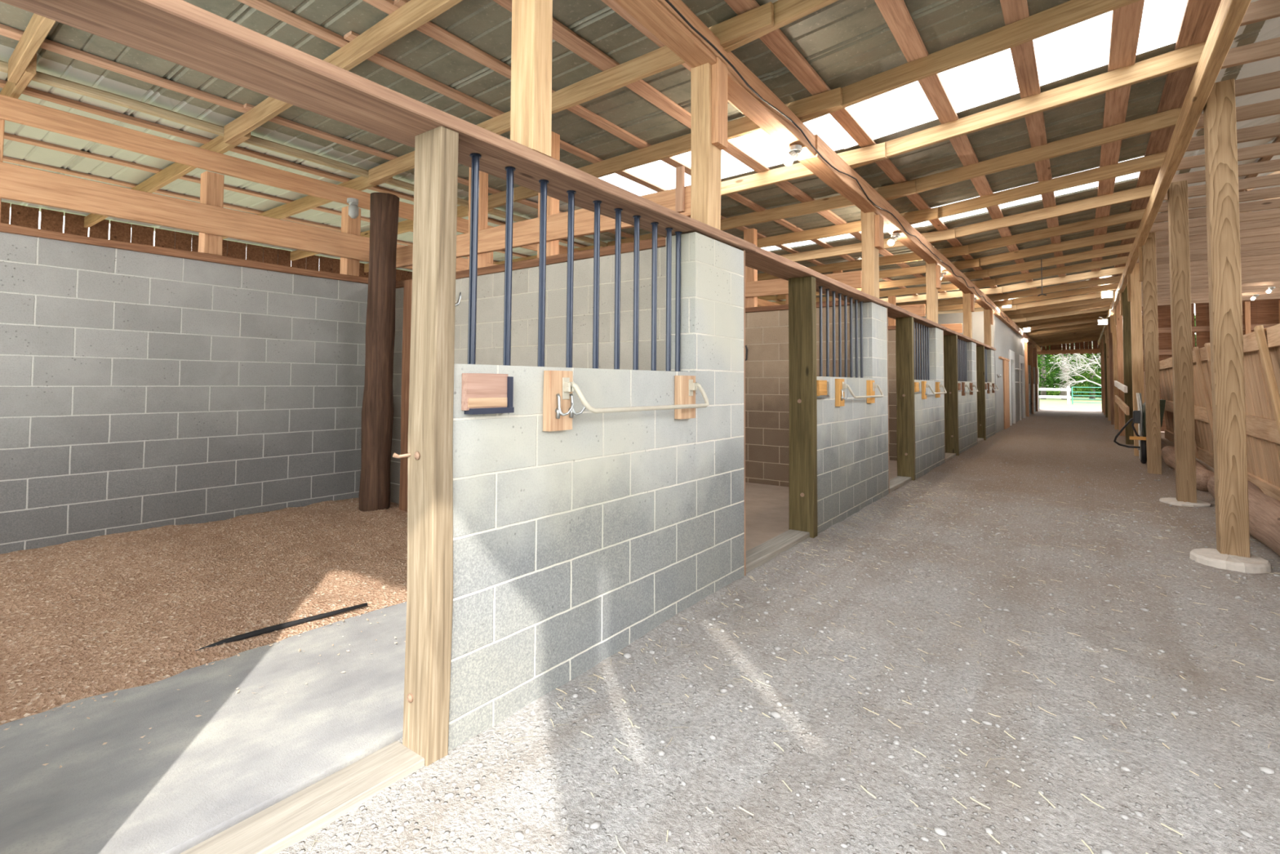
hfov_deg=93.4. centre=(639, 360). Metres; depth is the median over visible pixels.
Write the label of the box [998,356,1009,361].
board
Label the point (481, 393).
card holder
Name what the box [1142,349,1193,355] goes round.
trim
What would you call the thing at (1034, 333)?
rafter
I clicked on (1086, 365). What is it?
bare tree
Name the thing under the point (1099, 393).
tree
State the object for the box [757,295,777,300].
rafter
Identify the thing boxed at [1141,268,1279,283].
joist
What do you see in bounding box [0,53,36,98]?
rafter
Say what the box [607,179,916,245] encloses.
rafter
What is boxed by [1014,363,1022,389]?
wall shelf
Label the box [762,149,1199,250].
skylight panels
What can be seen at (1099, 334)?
rafter
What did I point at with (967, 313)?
post
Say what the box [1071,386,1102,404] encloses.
gate
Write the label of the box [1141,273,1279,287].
joist
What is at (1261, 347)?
wooden partition
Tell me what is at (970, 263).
rafter
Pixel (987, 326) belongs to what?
post
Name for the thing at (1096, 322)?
rafter
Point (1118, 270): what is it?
rafter
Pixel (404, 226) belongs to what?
rafter
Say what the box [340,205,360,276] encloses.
post
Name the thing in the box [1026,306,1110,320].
rafter
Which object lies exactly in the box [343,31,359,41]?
block
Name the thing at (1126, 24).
batten
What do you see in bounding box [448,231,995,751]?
wall
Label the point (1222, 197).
post
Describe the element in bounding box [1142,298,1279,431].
wall
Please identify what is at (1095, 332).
rafter
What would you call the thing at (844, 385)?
bar
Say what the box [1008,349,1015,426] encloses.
door
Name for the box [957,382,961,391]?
card holder
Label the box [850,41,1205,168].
rafter
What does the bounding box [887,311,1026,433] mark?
wall
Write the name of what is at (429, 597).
post
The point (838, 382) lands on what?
mounting block
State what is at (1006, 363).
board
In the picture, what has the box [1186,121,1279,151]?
joist
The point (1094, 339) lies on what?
rafter
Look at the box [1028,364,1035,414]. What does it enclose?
wall
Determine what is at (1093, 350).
trim
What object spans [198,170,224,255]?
post
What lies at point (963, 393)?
mounting block
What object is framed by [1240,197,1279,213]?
brace
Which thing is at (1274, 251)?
joist
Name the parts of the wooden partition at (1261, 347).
rail, rail, rail, rail, rail, rail, rail, rail, rail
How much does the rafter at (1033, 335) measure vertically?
0.141 m
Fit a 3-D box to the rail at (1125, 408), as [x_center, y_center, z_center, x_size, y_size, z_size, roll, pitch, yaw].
[10.783,0.966,13.519,0.054,0.337,4.207,-1,-3,36]
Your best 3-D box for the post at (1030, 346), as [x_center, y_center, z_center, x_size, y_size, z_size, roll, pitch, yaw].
[16.756,0.800,25.832,0.142,2.970,0.302,-1,-3,36]
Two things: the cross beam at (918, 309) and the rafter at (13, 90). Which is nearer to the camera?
the rafter at (13, 90)
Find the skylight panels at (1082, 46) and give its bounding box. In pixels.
[536,0,1186,204]
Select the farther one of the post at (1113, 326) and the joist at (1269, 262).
the post at (1113, 326)
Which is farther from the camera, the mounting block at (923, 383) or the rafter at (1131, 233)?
the rafter at (1131, 233)
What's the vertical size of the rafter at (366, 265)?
0.142 m
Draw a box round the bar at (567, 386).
[562,377,709,413]
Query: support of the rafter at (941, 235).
on the beam at (846, 186)
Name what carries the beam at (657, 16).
on the post at (531, 116)
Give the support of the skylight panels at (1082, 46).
attached to the ceiling at (846, 42)
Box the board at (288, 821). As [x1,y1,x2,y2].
[179,740,424,853]
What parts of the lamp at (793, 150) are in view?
light bulb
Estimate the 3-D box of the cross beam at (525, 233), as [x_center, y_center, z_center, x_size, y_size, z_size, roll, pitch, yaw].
[-1.097,-1.001,4.886,3.600,0.196,0.045,-1,-2,36]
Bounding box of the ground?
[1039,396,1102,409]
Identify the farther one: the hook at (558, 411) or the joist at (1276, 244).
the joist at (1276, 244)
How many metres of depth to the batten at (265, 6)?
4.10 m
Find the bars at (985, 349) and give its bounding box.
[984,348,986,382]
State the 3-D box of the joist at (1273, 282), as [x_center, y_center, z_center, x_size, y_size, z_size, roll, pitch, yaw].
[15.478,-1.741,11.607,9.848,0.121,0.044,-1,-3,36]
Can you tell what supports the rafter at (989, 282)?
on the beam at (846, 186)
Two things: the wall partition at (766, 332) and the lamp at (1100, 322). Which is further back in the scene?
the lamp at (1100, 322)
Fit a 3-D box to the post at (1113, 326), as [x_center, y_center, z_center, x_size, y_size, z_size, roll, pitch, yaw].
[13.560,0.235,17.166,0.154,3.420,0.158,-1,-3,36]
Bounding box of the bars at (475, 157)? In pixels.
[467,153,682,371]
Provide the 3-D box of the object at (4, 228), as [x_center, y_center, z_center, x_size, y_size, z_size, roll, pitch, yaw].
[0.397,-0.602,10.273,0.272,0.066,17.800,-1,-3,36]
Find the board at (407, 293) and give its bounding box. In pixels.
[399,280,412,511]
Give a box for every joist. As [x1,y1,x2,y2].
[1136,248,1279,264]
[1137,241,1279,261]
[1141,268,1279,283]
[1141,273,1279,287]
[1141,277,1279,290]
[1141,280,1279,293]
[1141,284,1279,296]
[1141,287,1279,299]
[1141,290,1279,302]
[1141,293,1279,304]
[1142,296,1279,306]
[1149,208,1279,232]
[1151,217,1279,239]
[1153,198,1279,222]
[1155,226,1279,246]
[1155,234,1279,253]
[1156,253,1279,269]
[1156,259,1279,274]
[1156,264,1279,278]
[1158,186,1279,212]
[1163,173,1279,200]
[1171,159,1279,183]
[1177,142,1279,170]
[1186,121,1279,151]
[1195,98,1279,129]
[1220,36,1279,69]
[1234,71,1279,97]
[1239,0,1279,26]
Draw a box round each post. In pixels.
[0,119,4,221]
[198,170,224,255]
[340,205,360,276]
[359,192,399,511]
[392,125,458,765]
[467,167,488,269]
[487,251,493,263]
[510,0,552,157]
[537,131,559,257]
[690,62,721,230]
[743,228,757,307]
[786,293,788,304]
[788,275,817,537]
[832,270,843,300]
[860,209,879,298]
[888,295,895,325]
[895,316,915,480]
[925,262,937,323]
[943,334,959,455]
[962,292,972,338]
[976,346,986,439]
[983,308,991,346]
[1024,340,1029,416]
[1028,344,1034,413]
[1032,347,1038,411]
[1100,342,1103,412]
[1102,338,1105,414]
[1103,334,1107,417]
[1106,329,1111,420]
[1108,322,1114,424]
[1111,313,1119,429]
[1115,300,1124,435]
[1121,284,1133,444]
[1129,262,1144,455]
[1142,231,1161,474]
[1167,180,1196,502]
[1203,78,1250,557]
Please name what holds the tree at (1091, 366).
on the ground
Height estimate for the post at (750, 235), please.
1.000 m
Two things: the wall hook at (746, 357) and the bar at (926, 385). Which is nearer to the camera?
the wall hook at (746, 357)
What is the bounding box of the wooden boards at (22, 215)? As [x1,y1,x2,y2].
[0,201,412,281]
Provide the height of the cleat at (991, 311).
0.330 m
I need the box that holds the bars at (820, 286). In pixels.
[815,283,862,377]
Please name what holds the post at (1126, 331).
on the floor at (649, 800)
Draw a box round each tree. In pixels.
[1027,342,1077,399]
[1027,342,1101,399]
[1027,354,1049,384]
[1039,353,1097,396]
[1040,345,1101,399]
[1047,342,1101,392]
[1073,354,1101,396]
[1077,352,1101,398]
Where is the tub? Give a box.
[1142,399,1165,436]
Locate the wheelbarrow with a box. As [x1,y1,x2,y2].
[1113,392,1165,463]
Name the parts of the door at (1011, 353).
panel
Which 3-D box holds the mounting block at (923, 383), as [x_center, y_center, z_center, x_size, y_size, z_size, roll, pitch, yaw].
[3.823,0.394,8.118,0.041,0.240,0.136,-1,-3,36]
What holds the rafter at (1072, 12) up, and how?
on the beam at (657, 16)
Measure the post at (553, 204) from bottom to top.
1.000 m
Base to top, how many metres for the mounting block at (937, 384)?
0.228 m
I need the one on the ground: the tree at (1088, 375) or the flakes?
the tree at (1088, 375)
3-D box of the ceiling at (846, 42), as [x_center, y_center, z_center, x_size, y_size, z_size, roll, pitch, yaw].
[6.931,-1.552,17.309,11.220,0.375,38.000,-1,-3,36]
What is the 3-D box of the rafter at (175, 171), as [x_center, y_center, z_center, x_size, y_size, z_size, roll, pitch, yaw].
[-4.949,-1.756,6.079,4.700,0.142,0.052,-1,-3,36]
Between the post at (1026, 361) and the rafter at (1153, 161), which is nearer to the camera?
the rafter at (1153, 161)
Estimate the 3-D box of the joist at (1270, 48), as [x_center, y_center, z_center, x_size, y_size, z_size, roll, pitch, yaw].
[7.916,-2.166,1.276,9.848,0.120,0.044,-1,-3,36]
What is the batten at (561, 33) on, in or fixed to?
attached to the ceiling at (846, 42)
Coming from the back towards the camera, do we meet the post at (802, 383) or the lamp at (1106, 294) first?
the lamp at (1106, 294)
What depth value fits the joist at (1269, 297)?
15.40 m
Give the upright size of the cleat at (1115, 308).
0.510 m
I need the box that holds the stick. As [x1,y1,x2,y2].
[1128,435,1146,439]
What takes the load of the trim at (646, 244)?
on the wall partition at (525, 282)
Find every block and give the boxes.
[242,102,254,111]
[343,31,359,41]
[393,0,408,8]
[542,370,573,431]
[674,375,695,418]
[675,165,684,213]
[835,378,844,406]
[866,380,875,403]
[921,381,926,399]
[935,382,940,397]
[961,382,965,395]
[969,382,973,395]
[986,382,990,393]
[991,383,995,392]
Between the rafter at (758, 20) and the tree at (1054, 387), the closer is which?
the rafter at (758, 20)
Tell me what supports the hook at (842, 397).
attached to the mounting block at (838, 382)
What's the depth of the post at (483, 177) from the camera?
5.18 m
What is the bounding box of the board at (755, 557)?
[745,528,809,573]
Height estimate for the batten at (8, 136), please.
0.032 m
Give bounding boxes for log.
[1161,445,1213,491]
[1207,475,1279,556]
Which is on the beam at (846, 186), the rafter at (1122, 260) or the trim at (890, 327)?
the rafter at (1122, 260)
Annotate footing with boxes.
[1159,497,1211,506]
[1189,547,1271,573]
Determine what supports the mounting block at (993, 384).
attached to the wall at (571, 546)
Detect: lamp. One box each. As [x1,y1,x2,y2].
[346,197,359,218]
[783,144,801,165]
[887,232,900,245]
[941,271,946,277]
[1001,305,1012,308]
[1022,327,1031,332]
[1097,316,1107,324]
[1101,290,1113,298]
[1250,294,1258,300]
[1266,286,1275,293]
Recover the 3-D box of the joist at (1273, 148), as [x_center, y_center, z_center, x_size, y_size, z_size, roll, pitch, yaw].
[9.357,-2.085,3.244,9.848,0.120,0.044,-1,-3,36]
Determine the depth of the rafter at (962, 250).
9.87 m
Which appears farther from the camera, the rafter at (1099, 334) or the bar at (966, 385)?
the rafter at (1099, 334)
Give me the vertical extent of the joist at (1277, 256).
0.121 m
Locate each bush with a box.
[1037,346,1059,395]
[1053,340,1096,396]
[1086,342,1101,396]
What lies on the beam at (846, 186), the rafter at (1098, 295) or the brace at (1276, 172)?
the rafter at (1098, 295)
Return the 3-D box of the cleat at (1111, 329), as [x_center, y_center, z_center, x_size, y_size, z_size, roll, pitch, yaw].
[13.494,-1.057,17.270,0.039,0.510,0.099,-1,-3,36]
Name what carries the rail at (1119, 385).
attached to the post at (1126, 331)
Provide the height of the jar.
0.120 m
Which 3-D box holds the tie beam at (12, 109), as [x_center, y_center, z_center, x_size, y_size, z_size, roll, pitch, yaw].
[0.299,-1.393,9.943,0.048,0.162,18.300,-1,-3,36]
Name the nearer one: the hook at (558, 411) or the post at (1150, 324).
the hook at (558, 411)
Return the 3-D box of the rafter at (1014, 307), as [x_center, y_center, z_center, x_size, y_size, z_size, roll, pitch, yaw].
[8.290,-1.324,17.144,4.101,0.142,0.051,-3,-4,36]
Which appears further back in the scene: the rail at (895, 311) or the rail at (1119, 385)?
the rail at (1119, 385)
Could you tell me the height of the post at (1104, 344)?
3.420 m
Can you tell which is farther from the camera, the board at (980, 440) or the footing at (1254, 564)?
the board at (980, 440)
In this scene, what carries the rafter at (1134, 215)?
on the beam at (846, 186)
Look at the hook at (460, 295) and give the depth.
2.15 m
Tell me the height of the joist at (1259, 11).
0.122 m
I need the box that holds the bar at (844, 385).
[842,382,883,398]
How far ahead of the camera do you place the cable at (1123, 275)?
13.34 m
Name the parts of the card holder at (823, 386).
panel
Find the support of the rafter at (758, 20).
on the beam at (657, 16)
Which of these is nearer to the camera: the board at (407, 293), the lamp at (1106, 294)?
the board at (407, 293)
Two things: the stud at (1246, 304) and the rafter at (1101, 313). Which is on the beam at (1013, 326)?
the rafter at (1101, 313)
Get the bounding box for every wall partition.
[390,246,665,503]
[745,305,849,486]
[888,329,920,460]
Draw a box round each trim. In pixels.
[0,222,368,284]
[395,236,666,288]
[742,249,746,576]
[745,300,849,312]
[886,307,889,493]
[888,325,895,329]
[942,329,945,458]
[1036,348,1099,354]
[1142,323,1279,333]
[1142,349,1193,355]
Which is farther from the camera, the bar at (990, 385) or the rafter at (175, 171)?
the bar at (990, 385)
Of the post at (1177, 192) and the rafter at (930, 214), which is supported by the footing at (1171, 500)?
the post at (1177, 192)
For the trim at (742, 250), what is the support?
attached to the wall at (571, 546)
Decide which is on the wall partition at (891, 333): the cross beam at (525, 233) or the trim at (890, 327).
the trim at (890, 327)
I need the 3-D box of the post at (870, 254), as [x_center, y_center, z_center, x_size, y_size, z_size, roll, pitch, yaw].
[2.418,-1.116,6.336,0.133,0.920,0.206,-1,-3,36]
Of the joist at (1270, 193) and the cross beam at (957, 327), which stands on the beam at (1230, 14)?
the joist at (1270, 193)
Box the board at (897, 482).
[888,475,911,492]
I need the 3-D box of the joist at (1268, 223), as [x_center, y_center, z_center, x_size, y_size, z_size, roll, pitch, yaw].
[11.517,-1.963,6.196,9.848,0.121,0.044,-1,-3,36]
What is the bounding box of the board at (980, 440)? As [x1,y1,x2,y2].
[977,437,983,443]
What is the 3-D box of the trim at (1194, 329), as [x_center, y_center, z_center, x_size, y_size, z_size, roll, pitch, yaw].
[18.020,-0.912,13.705,11.050,0.143,0.064,-1,-3,36]
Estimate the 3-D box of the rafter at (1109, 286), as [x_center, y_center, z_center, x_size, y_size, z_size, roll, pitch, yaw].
[9.890,-1.555,14.556,2.658,0.403,0.048,-1,-3,36]
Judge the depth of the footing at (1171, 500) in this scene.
6.29 m
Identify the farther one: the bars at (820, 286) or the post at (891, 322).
the post at (891, 322)
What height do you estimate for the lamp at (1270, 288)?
0.131 m
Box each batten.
[0,23,817,297]
[0,60,786,299]
[0,79,782,302]
[3,155,498,262]
[4,132,528,257]
[236,0,905,303]
[362,0,926,301]
[493,0,955,298]
[600,0,771,137]
[724,0,1008,300]
[874,0,1044,306]
[1000,0,1068,297]
[1088,0,1144,298]
[1109,0,1221,290]
[1238,136,1279,191]
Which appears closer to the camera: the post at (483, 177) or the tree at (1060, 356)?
the post at (483, 177)
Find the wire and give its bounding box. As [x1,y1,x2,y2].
[1037,258,1046,296]
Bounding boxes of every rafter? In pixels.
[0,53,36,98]
[7,13,56,83]
[84,132,250,227]
[222,176,392,239]
[223,0,462,144]
[289,205,493,260]
[364,262,368,272]
[368,1,773,184]
[488,87,842,209]
[493,244,602,264]
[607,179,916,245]
[720,142,886,195]
[724,0,838,53]
[757,207,938,248]
[757,244,968,280]
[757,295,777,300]
[757,300,786,306]
[777,269,988,299]
[780,228,955,262]
[800,0,1141,123]
[816,279,995,302]
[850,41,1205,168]
[879,258,979,278]
[880,287,1002,302]
[885,107,1181,200]
[895,293,1007,306]
[910,151,1166,224]
[925,299,1012,312]
[925,305,1016,314]
[929,183,1155,243]
[946,208,1146,257]
[958,227,1138,270]
[968,243,1133,279]
[977,256,1128,288]
[986,266,1124,295]
[993,275,1121,301]
[996,283,1119,306]
[1002,289,1116,311]
[1003,309,1020,315]
[1006,295,1114,315]
[1007,313,1023,319]
[1011,317,1026,322]
[1014,301,1111,319]
[1014,320,1029,325]
[1017,324,1031,328]
[1020,314,1107,328]
[1025,332,1037,335]
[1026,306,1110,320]
[1028,333,1039,337]
[1029,310,1108,324]
[1029,324,1103,335]
[1033,317,1106,329]
[1033,331,1101,341]
[1035,321,1097,332]
[1039,326,1102,336]
[1040,328,1102,337]
[1041,337,1099,345]
[1044,333,1100,341]
[1044,335,1099,342]
[1047,338,1098,345]
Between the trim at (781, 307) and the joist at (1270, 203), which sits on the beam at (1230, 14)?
the joist at (1270, 203)
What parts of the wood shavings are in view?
mat edge strip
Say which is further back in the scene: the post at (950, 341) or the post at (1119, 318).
the post at (1119, 318)
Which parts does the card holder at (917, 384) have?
panel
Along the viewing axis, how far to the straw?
2.67 m
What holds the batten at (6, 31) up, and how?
attached to the ceiling at (846, 42)
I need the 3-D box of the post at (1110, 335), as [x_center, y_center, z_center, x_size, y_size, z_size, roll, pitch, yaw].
[15.125,0.323,19.304,0.152,3.420,0.158,-1,-3,36]
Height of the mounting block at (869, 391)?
0.228 m
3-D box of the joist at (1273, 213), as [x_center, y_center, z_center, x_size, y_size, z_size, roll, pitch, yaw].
[11.157,-1.983,5.703,9.848,0.122,0.044,-1,-3,36]
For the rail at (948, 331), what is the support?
on the wall at (571, 546)
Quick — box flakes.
[0,497,407,768]
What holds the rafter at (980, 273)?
on the beam at (846, 186)
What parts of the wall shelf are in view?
panel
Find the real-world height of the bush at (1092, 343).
9.527 m
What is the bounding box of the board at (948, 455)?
[945,453,955,462]
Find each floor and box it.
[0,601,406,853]
[275,407,1279,853]
[1160,431,1213,472]
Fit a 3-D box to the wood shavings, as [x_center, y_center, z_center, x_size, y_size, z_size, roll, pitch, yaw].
[-2.544,1.292,3.675,2.790,0.146,3.390,-1,-3,36]
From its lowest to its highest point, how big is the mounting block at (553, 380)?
0.240 m
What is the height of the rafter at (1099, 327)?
0.394 m
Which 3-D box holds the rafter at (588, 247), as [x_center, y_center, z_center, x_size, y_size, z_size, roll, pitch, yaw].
[-2.115,-1.597,9.950,4.700,0.143,0.052,-1,-3,36]
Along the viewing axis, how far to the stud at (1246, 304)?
15.40 m
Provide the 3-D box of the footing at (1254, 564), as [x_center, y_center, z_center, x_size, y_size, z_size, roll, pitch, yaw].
[4.107,1.400,4.204,0.416,0.096,0.410,-1,-3,36]
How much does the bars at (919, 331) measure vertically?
0.792 m
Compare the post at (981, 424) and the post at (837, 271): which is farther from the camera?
the post at (981, 424)
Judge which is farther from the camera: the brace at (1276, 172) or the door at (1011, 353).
the door at (1011, 353)
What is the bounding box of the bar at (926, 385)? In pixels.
[925,382,946,394]
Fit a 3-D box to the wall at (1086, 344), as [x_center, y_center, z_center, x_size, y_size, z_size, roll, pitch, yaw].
[21.479,-0.796,30.207,2.958,0.965,0.030,-1,-3,36]
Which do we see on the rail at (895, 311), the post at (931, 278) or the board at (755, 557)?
the post at (931, 278)
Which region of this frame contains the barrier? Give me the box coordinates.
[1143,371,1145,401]
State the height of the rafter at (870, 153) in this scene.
0.142 m
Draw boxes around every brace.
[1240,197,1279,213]
[1244,170,1279,191]
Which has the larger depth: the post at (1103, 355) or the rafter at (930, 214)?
the post at (1103, 355)
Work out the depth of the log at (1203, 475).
7.23 m
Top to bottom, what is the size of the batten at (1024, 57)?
0.032 m
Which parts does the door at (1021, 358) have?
panel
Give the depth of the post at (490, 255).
7.15 m
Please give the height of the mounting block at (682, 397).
0.228 m
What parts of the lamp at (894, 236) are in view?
light bulb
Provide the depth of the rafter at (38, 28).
3.49 m
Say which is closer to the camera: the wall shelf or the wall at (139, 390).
the wall at (139, 390)
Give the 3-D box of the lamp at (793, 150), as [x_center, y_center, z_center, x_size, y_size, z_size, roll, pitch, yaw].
[1.161,-1.553,4.583,0.139,0.131,0.100,-1,-3,36]
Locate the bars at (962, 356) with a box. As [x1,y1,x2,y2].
[957,338,967,381]
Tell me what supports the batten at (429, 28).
attached to the ceiling at (846, 42)
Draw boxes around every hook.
[455,292,461,306]
[555,393,573,418]
[568,393,585,417]
[745,345,747,360]
[840,389,848,400]
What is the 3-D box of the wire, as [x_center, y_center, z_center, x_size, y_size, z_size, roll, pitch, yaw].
[6.659,-1.379,9.999,0.129,0.619,0.017,-1,-3,36]
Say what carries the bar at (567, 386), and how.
attached to the mounting block at (553, 380)
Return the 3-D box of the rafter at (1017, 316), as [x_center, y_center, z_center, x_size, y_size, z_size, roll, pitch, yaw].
[9.706,-1.244,19.079,4.101,0.142,0.052,-3,-4,36]
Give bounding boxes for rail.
[745,246,890,307]
[887,302,946,329]
[943,327,995,350]
[1114,380,1127,392]
[1115,395,1129,415]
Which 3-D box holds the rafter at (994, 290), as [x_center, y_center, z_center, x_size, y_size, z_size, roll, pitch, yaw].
[6.165,-1.443,14.240,4.101,0.142,0.052,-3,-4,36]
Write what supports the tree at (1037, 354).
on the ground
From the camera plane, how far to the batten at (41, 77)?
4.67 m
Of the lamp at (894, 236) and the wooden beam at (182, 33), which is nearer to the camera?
the wooden beam at (182, 33)
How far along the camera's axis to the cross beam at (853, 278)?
7.25 m
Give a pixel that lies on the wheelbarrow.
(1139, 416)
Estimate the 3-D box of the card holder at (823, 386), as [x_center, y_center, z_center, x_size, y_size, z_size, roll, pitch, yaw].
[1.495,0.231,4.934,0.046,0.142,0.199,-1,-3,36]
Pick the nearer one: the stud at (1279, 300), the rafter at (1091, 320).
the stud at (1279, 300)
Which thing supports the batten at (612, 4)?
attached to the ceiling at (846, 42)
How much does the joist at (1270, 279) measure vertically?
0.118 m
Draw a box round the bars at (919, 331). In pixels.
[913,321,929,380]
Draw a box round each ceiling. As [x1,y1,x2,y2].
[0,0,1265,311]
[1153,0,1279,223]
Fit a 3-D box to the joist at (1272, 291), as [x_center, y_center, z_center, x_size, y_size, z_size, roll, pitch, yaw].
[16.558,-1.681,13.083,9.848,0.121,0.044,-1,-3,36]
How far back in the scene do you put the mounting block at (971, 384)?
11.53 m
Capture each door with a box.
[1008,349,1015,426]
[1018,354,1025,420]
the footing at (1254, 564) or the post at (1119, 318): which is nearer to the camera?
the footing at (1254, 564)
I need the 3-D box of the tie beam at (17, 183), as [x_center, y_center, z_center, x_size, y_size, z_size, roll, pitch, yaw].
[0.297,-0.918,9.925,0.053,0.233,18.300,-1,-3,36]
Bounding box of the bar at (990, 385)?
[989,384,999,390]
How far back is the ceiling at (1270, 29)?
5.28 m
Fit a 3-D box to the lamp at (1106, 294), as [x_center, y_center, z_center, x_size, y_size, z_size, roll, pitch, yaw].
[10.931,-1.584,14.120,0.220,0.242,0.086,-1,-3,36]
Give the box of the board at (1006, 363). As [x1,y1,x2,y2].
[1003,360,1009,429]
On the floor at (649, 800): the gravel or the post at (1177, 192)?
the gravel
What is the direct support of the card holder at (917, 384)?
attached to the wall at (571, 546)
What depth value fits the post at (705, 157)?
3.50 m
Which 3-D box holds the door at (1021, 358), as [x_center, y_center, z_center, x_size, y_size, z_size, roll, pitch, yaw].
[13.694,0.965,21.679,0.090,2.300,2.120,-1,-3,36]
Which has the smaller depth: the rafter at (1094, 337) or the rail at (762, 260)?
the rail at (762, 260)
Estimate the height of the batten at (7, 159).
0.032 m
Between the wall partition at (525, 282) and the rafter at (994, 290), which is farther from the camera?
the rafter at (994, 290)
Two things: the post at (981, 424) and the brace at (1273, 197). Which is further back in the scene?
the post at (981, 424)
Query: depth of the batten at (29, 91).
4.93 m
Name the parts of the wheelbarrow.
handle, handle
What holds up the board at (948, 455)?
on the floor at (649, 800)
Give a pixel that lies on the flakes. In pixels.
(93, 586)
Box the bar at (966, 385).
[964,383,977,391]
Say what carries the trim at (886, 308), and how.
attached to the wall at (571, 546)
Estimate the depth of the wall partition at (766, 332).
7.22 m
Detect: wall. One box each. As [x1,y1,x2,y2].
[0,231,368,554]
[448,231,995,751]
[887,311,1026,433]
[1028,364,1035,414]
[1037,368,1039,409]
[1038,340,1099,355]
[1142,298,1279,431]
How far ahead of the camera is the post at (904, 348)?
7.64 m
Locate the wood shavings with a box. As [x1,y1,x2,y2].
[0,497,407,724]
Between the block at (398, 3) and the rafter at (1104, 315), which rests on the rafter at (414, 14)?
the block at (398, 3)
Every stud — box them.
[1244,301,1251,334]
[1278,299,1279,323]
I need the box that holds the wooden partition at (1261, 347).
[1159,323,1279,501]
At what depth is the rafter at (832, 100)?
5.16 m
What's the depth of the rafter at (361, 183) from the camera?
6.58 m
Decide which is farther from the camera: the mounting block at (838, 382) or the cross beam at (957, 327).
the cross beam at (957, 327)
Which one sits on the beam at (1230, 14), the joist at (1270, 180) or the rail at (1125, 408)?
the joist at (1270, 180)
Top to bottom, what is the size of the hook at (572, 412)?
0.100 m
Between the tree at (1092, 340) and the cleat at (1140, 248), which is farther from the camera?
the tree at (1092, 340)
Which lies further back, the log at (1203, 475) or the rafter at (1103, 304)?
the rafter at (1103, 304)
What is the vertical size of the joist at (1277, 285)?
0.121 m
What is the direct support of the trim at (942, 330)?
attached to the wall at (571, 546)
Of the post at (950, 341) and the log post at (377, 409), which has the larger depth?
the post at (950, 341)
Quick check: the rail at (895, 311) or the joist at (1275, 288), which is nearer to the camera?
the rail at (895, 311)
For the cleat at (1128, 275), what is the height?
0.510 m
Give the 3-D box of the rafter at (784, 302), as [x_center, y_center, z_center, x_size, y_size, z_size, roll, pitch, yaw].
[2.134,-1.359,15.757,4.700,0.142,0.049,-1,-3,36]
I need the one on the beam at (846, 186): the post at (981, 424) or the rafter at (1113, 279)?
the rafter at (1113, 279)
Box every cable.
[664,0,1008,320]
[1098,275,1124,341]
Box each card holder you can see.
[461,373,514,414]
[816,380,830,397]
[914,382,920,393]
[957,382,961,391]
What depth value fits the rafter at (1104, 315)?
20.18 m
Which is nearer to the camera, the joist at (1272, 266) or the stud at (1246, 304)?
the joist at (1272, 266)
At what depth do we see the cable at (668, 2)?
4.15 m
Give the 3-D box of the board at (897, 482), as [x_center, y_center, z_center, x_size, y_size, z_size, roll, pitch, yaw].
[3.008,1.488,7.161,0.165,0.092,1.120,-1,-3,36]
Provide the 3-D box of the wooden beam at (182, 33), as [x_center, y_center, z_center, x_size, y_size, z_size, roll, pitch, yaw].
[-0.531,-0.795,2.403,0.271,0.053,3.996,-1,-3,36]
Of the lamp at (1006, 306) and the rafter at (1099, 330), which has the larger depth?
the rafter at (1099, 330)
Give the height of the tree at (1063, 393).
10.923 m
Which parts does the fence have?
rail, rail, post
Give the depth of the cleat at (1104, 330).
21.52 m
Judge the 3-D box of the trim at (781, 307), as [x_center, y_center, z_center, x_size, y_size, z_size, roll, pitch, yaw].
[1.000,-0.613,7.799,3.706,0.064,0.243,-1,-3,36]
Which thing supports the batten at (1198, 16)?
attached to the ceiling at (846, 42)
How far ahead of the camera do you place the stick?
9.50 m
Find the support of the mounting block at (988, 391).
attached to the wall at (571, 546)
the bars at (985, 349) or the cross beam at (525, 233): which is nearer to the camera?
the cross beam at (525, 233)
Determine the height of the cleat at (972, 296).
0.330 m
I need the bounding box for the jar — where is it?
[348,204,359,218]
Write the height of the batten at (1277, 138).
0.043 m
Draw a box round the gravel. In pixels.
[306,454,1279,853]
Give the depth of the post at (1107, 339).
21.40 m
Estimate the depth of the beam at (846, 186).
6.32 m
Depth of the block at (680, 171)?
3.85 m
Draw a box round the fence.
[1039,386,1071,404]
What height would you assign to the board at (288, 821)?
0.058 m
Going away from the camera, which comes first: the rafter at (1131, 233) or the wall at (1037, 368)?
the rafter at (1131, 233)
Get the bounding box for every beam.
[0,0,755,253]
[0,93,779,306]
[0,161,497,271]
[395,185,690,268]
[613,0,815,159]
[745,270,862,297]
[798,133,1010,324]
[887,303,925,318]
[939,323,962,333]
[1007,319,1040,351]
[1097,284,1124,345]
[1119,0,1251,289]
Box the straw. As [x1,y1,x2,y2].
[306,478,1279,853]
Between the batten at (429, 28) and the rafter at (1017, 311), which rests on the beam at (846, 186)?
the rafter at (1017, 311)
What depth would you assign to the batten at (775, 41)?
4.32 m
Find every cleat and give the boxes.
[711,56,728,150]
[874,214,884,249]
[935,265,941,288]
[970,293,974,311]
[990,310,993,324]
[1104,329,1106,343]
[1110,315,1112,333]
[1114,306,1116,325]
[1120,293,1122,315]
[1127,274,1130,302]
[1137,246,1142,281]

